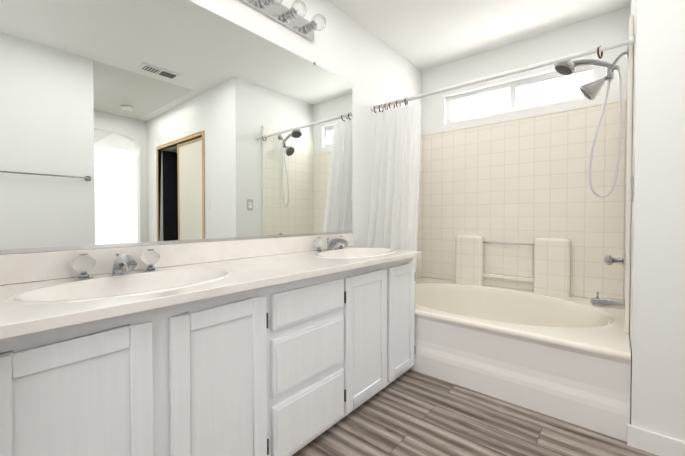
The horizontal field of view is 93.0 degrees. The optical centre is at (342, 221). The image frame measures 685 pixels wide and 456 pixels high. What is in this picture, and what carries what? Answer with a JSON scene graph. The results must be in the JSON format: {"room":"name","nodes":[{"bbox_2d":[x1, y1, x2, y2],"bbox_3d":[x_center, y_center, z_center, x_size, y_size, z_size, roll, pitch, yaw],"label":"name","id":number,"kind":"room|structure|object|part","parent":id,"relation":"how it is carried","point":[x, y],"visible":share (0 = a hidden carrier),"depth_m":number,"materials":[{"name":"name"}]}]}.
{"room":"bathroom","nodes":[
{"label":"bathroom","id":0,"kind":"room"},
{"bbox_2d":[0,0,421,254],"bbox_3d":[-0.745,-0.249,1.482,0.133,2.400,4.840,1,1,40],"label":"wall","id":1,"kind":"structure","parent":0,"point":[125,123],"depth_m":1.43,"materials":[{"name":"white mirror"}]},
{"bbox_2d":[241,0,325,41],"bbox_3d":[-0.525,-1.175,1.522,0.154,0.103,1.237,1,1,40],"label":"light bar","id":2,"kind":"object","parent":1,"relation":"attached to","point":[290,18],"visible":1,"depth_m":1.83,"materials":[{"name":"silver metal"}]},
{"bbox_2d":[292,369,657,455],"bbox_3d":[1.998,1.012,-0.447,7.000,0.060,5.600,1,1,40],"label":"floor","id":3,"kind":"structure","parent":0,"point":[409,412],"depth_m":1.48,"materials":[{"name":"brown laminate"}]},
{"bbox_2d":[0,233,421,455],"bbox_3d":[-0.316,0.522,1.485,0.555,0.857,1.854,1,1,40],"label":"bathroom vanity","id":4,"kind":"object","parent":3,"relation":"on","point":[284,346],"visible":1,"depth_m":1.08,"materials":[{"name":"paint"}]},
{"bbox_3d":[-0.631,0.596,0.775,0.012,0.635,0.318,1,1,40],"label":"door panel","id":5,"kind":"part","parent":4,"relation":"part of","materials":[{"name":"paint"}]},
{"bbox_3d":[-0.627,0.595,0.772,0.018,0.650,0.326,1,1,40],"label":"door","id":6,"kind":"part","parent":4,"relation":"part of","materials":[{"name":"paint"}]},
{"bbox_2d":[0,233,353,284],"bbox_3d":[-0.520,0.138,1.651,0.021,0.094,1.852,1,1,40],"label":"backsplash","id":7,"kind":"structure","parent":4,"relation":"on","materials":[{"name":"stone"}]},
{"bbox_2d":[0,246,421,338],"bbox_3d":[-0.316,0.251,1.481,0.555,0.132,1.852,1,1,40],"label":"countertop","id":8,"kind":"structure","parent":4,"relation":"on","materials":[{"name":"stone"}]},
{"bbox_2d":[72,249,159,279],"bbox_3d":[-0.775,0.150,1.155,0.173,0.086,0.272,1,1,40],"label":"faucet","id":9,"kind":"object","parent":8,"relation":"on","point":[83,262],"depth_m":1.16,"materials":[{"name":"silver metal"}]},
{"bbox_2d":[314,236,348,251],"bbox_3d":[-0.035,0.136,2.032,0.173,0.086,0.272,1,1,40],"label":"faucet","id":10,"kind":"object","parent":8,"relation":"on","point":[318,242],"depth_m":2.01,"materials":[{"name":"silver metal"}]},
{"bbox_3d":[-0.386,0.591,1.058,0.018,0.650,0.330,1,1,40],"label":"door","id":11,"kind":"part","parent":4,"relation":"part of","materials":[{"name":"paint"}]},
{"bbox_3d":[-0.390,0.591,1.061,0.012,0.635,0.322,1,1,40],"label":"door panel","id":12,"kind":"part","parent":4,"relation":"part of","materials":[{"name":"paint"}]},
{"bbox_3d":[-0.129,0.798,1.366,0.022,0.219,0.406,1,1,40],"label":"drawer","id":13,"kind":"part","parent":4,"relation":"part of","materials":[{"name":"paint"}]},
{"bbox_3d":[-0.129,0.545,1.362,0.022,0.216,0.406,1,1,40],"label":"drawer","id":14,"kind":"part","parent":4,"relation":"part of","materials":[{"name":"paint"}]},
{"bbox_3d":[-0.129,0.333,1.358,0.022,0.136,0.406,1,1,40],"label":"drawer","id":15,"kind":"part","parent":4,"relation":"part of","materials":[{"name":"paint"}]},
{"bbox_3d":[0.127,0.581,1.665,0.018,0.650,0.357,1,1,40],"label":"door","id":16,"kind":"part","parent":4,"relation":"part of","materials":[{"name":"paint"}]},
{"bbox_3d":[0.123,0.581,1.669,0.012,0.635,0.349,1,1,40],"label":"door panel","id":17,"kind":"part","parent":4,"relation":"part of","materials":[{"name":"paint"}]},
{"bbox_3d":[0.349,0.577,1.937,0.012,0.635,0.282,1,1,40],"label":"door panel","id":18,"kind":"part","parent":4,"relation":"part of","materials":[{"name":"paint"}]},
{"bbox_3d":[0.353,0.576,1.933,0.018,0.650,0.290,1,1,40],"label":"door","id":19,"kind":"part","parent":4,"relation":"part of","materials":[{"name":"paint"}]},
{"bbox_2d":[410,15,633,441],"bbox_3d":[1.008,-0.049,2.294,1.526,1.972,1.098,1,1,40],"label":"bathtub","id":20,"kind":"object","parent":3,"relation":"on","point":[522,295],"visible":0.9,"depth_m":2.37,"materials":[{"name":"beige tile"}]},
{"bbox_2d":[415,277,630,360],"bbox_3d":[1.008,0.722,2.306,1.524,0.340,1.097,1,1,40],"label":"basin","id":21,"kind":"object","parent":20,"relation":"in","point":[455,320],"depth_m":1.98,"materials":[{"name":"beige ceramic"}]},
{"bbox_3d":[1.526,0.220,1.862,0.048,0.060,0.060,1,1,40],"label":"valve knob","id":22,"kind":"part","parent":20,"relation":"part of","materials":[{"name":"silver metal"}]},
{"bbox_2d":[327,0,630,70],"bbox_3d":[0.241,-1.472,0.996,2.400,0.060,5.600,1,1,40],"label":"ceiling","id":23,"kind":"structure","parent":0,"point":[422,35],"depth_m":2.36,"materials":[{"name":"white paint"}]},
{"bbox_2d":[422,6,630,134],"bbox_3d":[1.670,-0.266,2.532,2.230,2.400,0.120,1,1,40],"label":"wall","id":24,"kind":"structure","parent":0,"point":[601,30],"depth_m":2.59,"materials":[{"name":"white paint"}]},
{"bbox_2d":[446,65,599,123],"bbox_3d":[1.433,-1.040,2.727,1.144,0.260,0.051,1,1,40],"label":"window","id":25,"kind":"structure","parent":24,"relation":"in","point":[543,89],"depth_m":2.70,"materials":[{"name":"white glass"}]},
{"bbox_2d":[629,0,684,441],"bbox_3d":[1.854,-0.251,1.572,0.690,2.400,1.110,1,1,40],"label":"wall","id":26,"kind":"structure","parent":0,"point":[657,316],"depth_m":1.33,"materials":[{"name":"white paint"}]},
{"bbox_2d":[371,36,633,112],"bbox_3d":[0.816,-0.867,2.052,1.526,0.068,0.064,1,1,40],"label":"curtain rod","id":27,"kind":"object","parent":26,"relation":"attached to","point":[629,42],"visible":0.85,"depth_m":1.88,"materials":[{"name":"white metal"}]},
{"bbox_2d":[366,103,420,290],"bbox_3d":[0.364,-0.181,2.335,0.429,1.315,0.265,1,1,40],"label":"shower curtain","id":28,"kind":"object","parent":27,"relation":"hanging from","point":[393,214],"visible":0.79,"depth_m":2.34,"materials":[{"name":"white fabric"}]},
{"bbox_2d":[627,423,630,445],"bbox_3d":[1.226,0.910,1.391,0.011,0.085,0.020,1,1,40],"label":"baseboard","id":29,"kind":"structure","parent":26,"relation":"attached to","point":[628,434],"depth_m":1.39,"materials":[{"name":"white wood"}]},
{"bbox_2d":[630,176,632,201],"bbox_3d":[1.335,-0.150,1.501,0.009,0.116,0.072,1,1,40],"label":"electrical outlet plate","id":30,"kind":"object","parent":26,"relation":"attached to","point":[631,188],"visible":1,"depth_m":1.48,"materials":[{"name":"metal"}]},
{"bbox_2d":[631,425,684,455],"bbox_3d":[1.480,0.913,1.171,0.661,0.085,0.011,1,1,40],"label":"baseboard","id":31,"kind":"structure","parent":26,"relation":"attached to","point":[652,442],"depth_m":1.33,"materials":[{"name":"white wood"}]}
]}

